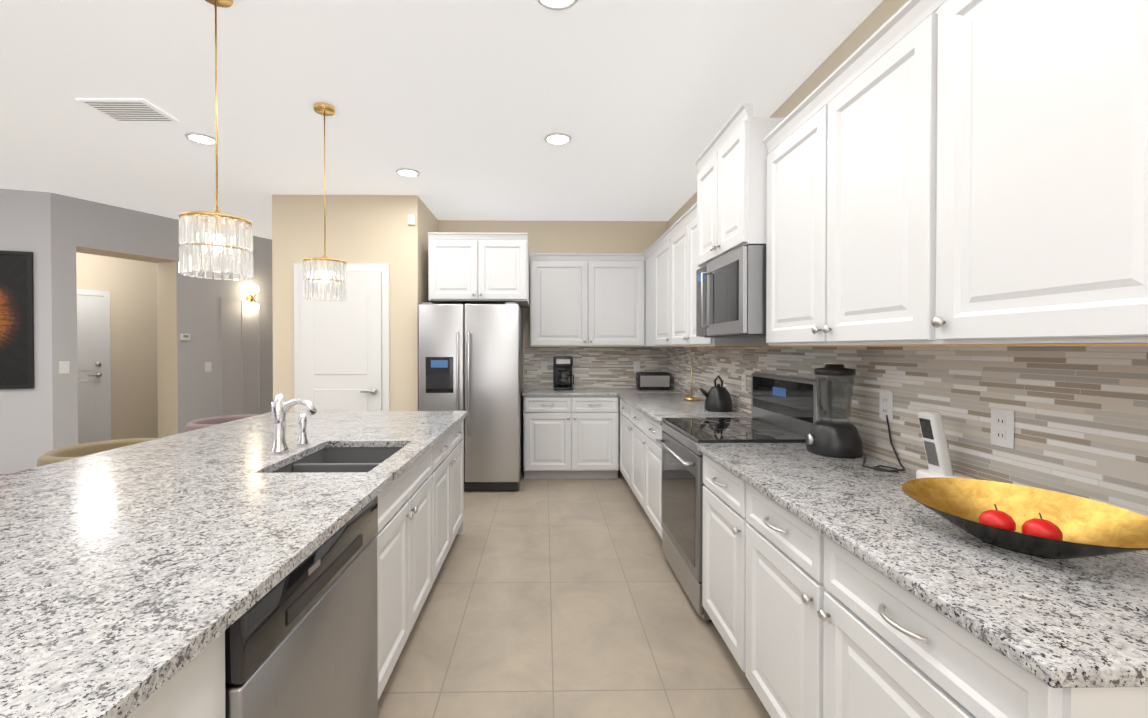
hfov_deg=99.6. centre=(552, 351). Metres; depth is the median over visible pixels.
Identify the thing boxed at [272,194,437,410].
wall
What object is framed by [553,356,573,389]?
coffee maker
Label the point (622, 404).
base cabinet
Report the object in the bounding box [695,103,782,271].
upper cabinet
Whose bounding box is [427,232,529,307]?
upper cabinet
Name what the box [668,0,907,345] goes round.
wall
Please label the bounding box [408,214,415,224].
smoke detector
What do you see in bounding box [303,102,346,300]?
pendant light
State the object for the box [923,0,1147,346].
upper cabinet
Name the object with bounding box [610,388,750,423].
countertop
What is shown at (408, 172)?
recessed light
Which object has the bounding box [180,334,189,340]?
thermostat
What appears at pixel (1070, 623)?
countertop
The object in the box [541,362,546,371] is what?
electrical outlet
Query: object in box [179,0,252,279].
pendant light
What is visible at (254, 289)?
sconce
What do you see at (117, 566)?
island countertop
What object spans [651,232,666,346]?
upper cabinet
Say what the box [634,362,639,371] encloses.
electrical outlet
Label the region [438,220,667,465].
wall
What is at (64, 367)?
light switch
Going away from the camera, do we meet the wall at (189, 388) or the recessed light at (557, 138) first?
the recessed light at (557, 138)
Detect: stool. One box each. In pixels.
[37,438,157,466]
[185,414,256,431]
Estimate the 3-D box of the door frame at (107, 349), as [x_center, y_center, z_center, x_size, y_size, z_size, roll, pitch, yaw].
[-6.143,0.259,6.111,0.024,2.130,0.900,0,1,25]
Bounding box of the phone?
[916,410,973,478]
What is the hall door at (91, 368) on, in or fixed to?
in the wall at (130, 285)
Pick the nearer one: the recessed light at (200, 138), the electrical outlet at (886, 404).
the electrical outlet at (886, 404)
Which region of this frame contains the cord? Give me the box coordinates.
[862,415,905,472]
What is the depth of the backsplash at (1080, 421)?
1.53 m
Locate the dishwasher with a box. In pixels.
[225,496,377,717]
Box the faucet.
[271,393,317,453]
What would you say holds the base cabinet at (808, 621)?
on the floor
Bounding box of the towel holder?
[683,357,699,400]
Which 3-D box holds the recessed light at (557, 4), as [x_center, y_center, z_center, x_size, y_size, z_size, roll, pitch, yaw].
[0.021,-1.484,2.000,0.194,0.021,0.194,0,1,-1]
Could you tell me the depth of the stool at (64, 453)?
2.38 m
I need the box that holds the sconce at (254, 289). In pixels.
[246,285,258,310]
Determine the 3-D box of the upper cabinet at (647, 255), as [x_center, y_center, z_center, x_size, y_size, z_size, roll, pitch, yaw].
[1.186,-0.561,5.058,0.327,1.010,0.520,0,1,-1]
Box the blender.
[806,364,862,457]
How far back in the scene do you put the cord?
1.90 m
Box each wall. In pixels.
[0,189,52,473]
[51,193,272,448]
[76,252,157,439]
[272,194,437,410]
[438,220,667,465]
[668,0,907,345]
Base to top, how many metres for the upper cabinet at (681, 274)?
1.010 m
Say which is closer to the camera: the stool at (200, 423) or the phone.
the phone
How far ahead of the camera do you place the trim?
6.24 m
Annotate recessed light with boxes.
[185,132,214,144]
[396,168,419,177]
[537,0,577,9]
[544,132,571,144]
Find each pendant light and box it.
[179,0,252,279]
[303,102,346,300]
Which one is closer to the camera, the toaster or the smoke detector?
the smoke detector
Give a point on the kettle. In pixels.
(718, 398)
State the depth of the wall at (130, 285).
6.73 m
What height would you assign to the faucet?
0.265 m
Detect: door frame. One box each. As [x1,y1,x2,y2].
[77,289,110,440]
[294,263,389,410]
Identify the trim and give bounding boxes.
[221,297,271,415]
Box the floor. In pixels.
[378,465,770,717]
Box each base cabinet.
[524,396,618,478]
[619,398,626,480]
[627,403,642,506]
[643,414,662,537]
[702,454,738,663]
[739,478,810,717]
[811,526,1147,717]
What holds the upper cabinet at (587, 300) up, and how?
attached to the wall at (606, 237)
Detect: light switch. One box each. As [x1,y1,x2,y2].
[59,361,69,373]
[205,362,211,371]
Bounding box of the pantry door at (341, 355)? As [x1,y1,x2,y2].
[300,271,381,410]
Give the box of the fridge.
[418,302,522,490]
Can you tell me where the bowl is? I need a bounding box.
[902,477,1147,558]
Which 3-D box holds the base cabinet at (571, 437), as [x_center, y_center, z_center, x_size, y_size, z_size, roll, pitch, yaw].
[0.191,0.892,5.302,0.985,0.878,0.681,0,1,-1]
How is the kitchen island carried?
on the floor
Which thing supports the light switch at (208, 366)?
attached to the wall at (189, 388)
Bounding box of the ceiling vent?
[76,98,178,121]
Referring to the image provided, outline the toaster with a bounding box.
[636,372,670,389]
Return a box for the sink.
[271,447,402,472]
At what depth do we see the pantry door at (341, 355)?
4.64 m
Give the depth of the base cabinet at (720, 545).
2.13 m
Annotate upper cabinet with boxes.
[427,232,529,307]
[530,253,644,346]
[643,248,650,345]
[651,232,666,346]
[667,204,758,346]
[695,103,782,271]
[759,0,922,346]
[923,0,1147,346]
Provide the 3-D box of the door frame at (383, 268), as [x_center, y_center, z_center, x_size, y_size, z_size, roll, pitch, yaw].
[-2.028,0.245,4.672,0.904,2.185,0.022,0,1,-1]
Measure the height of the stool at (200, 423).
0.906 m
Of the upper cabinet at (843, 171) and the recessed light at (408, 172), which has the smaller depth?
the upper cabinet at (843, 171)
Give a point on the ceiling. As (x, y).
(464, 108)
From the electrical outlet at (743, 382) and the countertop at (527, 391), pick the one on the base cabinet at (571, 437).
the countertop at (527, 391)
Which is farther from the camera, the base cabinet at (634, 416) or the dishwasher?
the base cabinet at (634, 416)
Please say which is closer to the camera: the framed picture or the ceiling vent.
the ceiling vent
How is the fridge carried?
on the floor
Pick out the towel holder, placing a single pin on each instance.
(691, 398)
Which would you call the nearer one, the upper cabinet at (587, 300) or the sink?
the sink
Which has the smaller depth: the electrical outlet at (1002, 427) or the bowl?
the bowl
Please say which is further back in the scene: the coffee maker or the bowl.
the coffee maker
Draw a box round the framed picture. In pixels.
[0,250,34,388]
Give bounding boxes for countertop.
[0,409,467,717]
[522,388,613,395]
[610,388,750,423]
[696,443,1147,687]
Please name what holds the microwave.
attached to the upper cabinet at (729, 205)
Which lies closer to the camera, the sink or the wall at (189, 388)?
the sink
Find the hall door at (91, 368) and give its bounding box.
[77,295,104,443]
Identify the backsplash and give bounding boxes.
[524,346,663,387]
[664,346,1147,516]
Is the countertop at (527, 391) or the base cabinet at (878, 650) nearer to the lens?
the base cabinet at (878, 650)
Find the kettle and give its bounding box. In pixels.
[700,375,732,411]
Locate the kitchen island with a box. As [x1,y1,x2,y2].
[116,417,464,717]
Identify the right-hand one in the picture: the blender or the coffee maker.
the blender
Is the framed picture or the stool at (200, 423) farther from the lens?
the framed picture
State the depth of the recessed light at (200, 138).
3.39 m
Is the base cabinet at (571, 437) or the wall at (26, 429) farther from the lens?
the base cabinet at (571, 437)
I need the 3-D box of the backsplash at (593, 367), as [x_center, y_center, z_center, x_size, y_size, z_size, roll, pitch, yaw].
[0.497,0.180,5.639,1.650,0.487,0.007,0,1,-1]
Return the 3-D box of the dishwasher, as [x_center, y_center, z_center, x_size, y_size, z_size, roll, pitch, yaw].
[-0.912,0.931,1.287,0.649,0.877,0.752,0,1,-1]
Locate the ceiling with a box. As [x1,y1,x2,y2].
[0,0,882,238]
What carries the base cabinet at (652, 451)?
on the floor
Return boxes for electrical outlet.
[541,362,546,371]
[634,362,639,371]
[741,375,745,391]
[879,390,892,420]
[991,407,1013,448]
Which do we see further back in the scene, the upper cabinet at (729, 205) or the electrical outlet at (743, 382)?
the electrical outlet at (743, 382)
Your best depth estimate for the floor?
2.40 m
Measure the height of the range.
1.215 m
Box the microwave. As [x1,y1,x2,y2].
[696,245,765,337]
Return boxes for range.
[656,373,830,621]

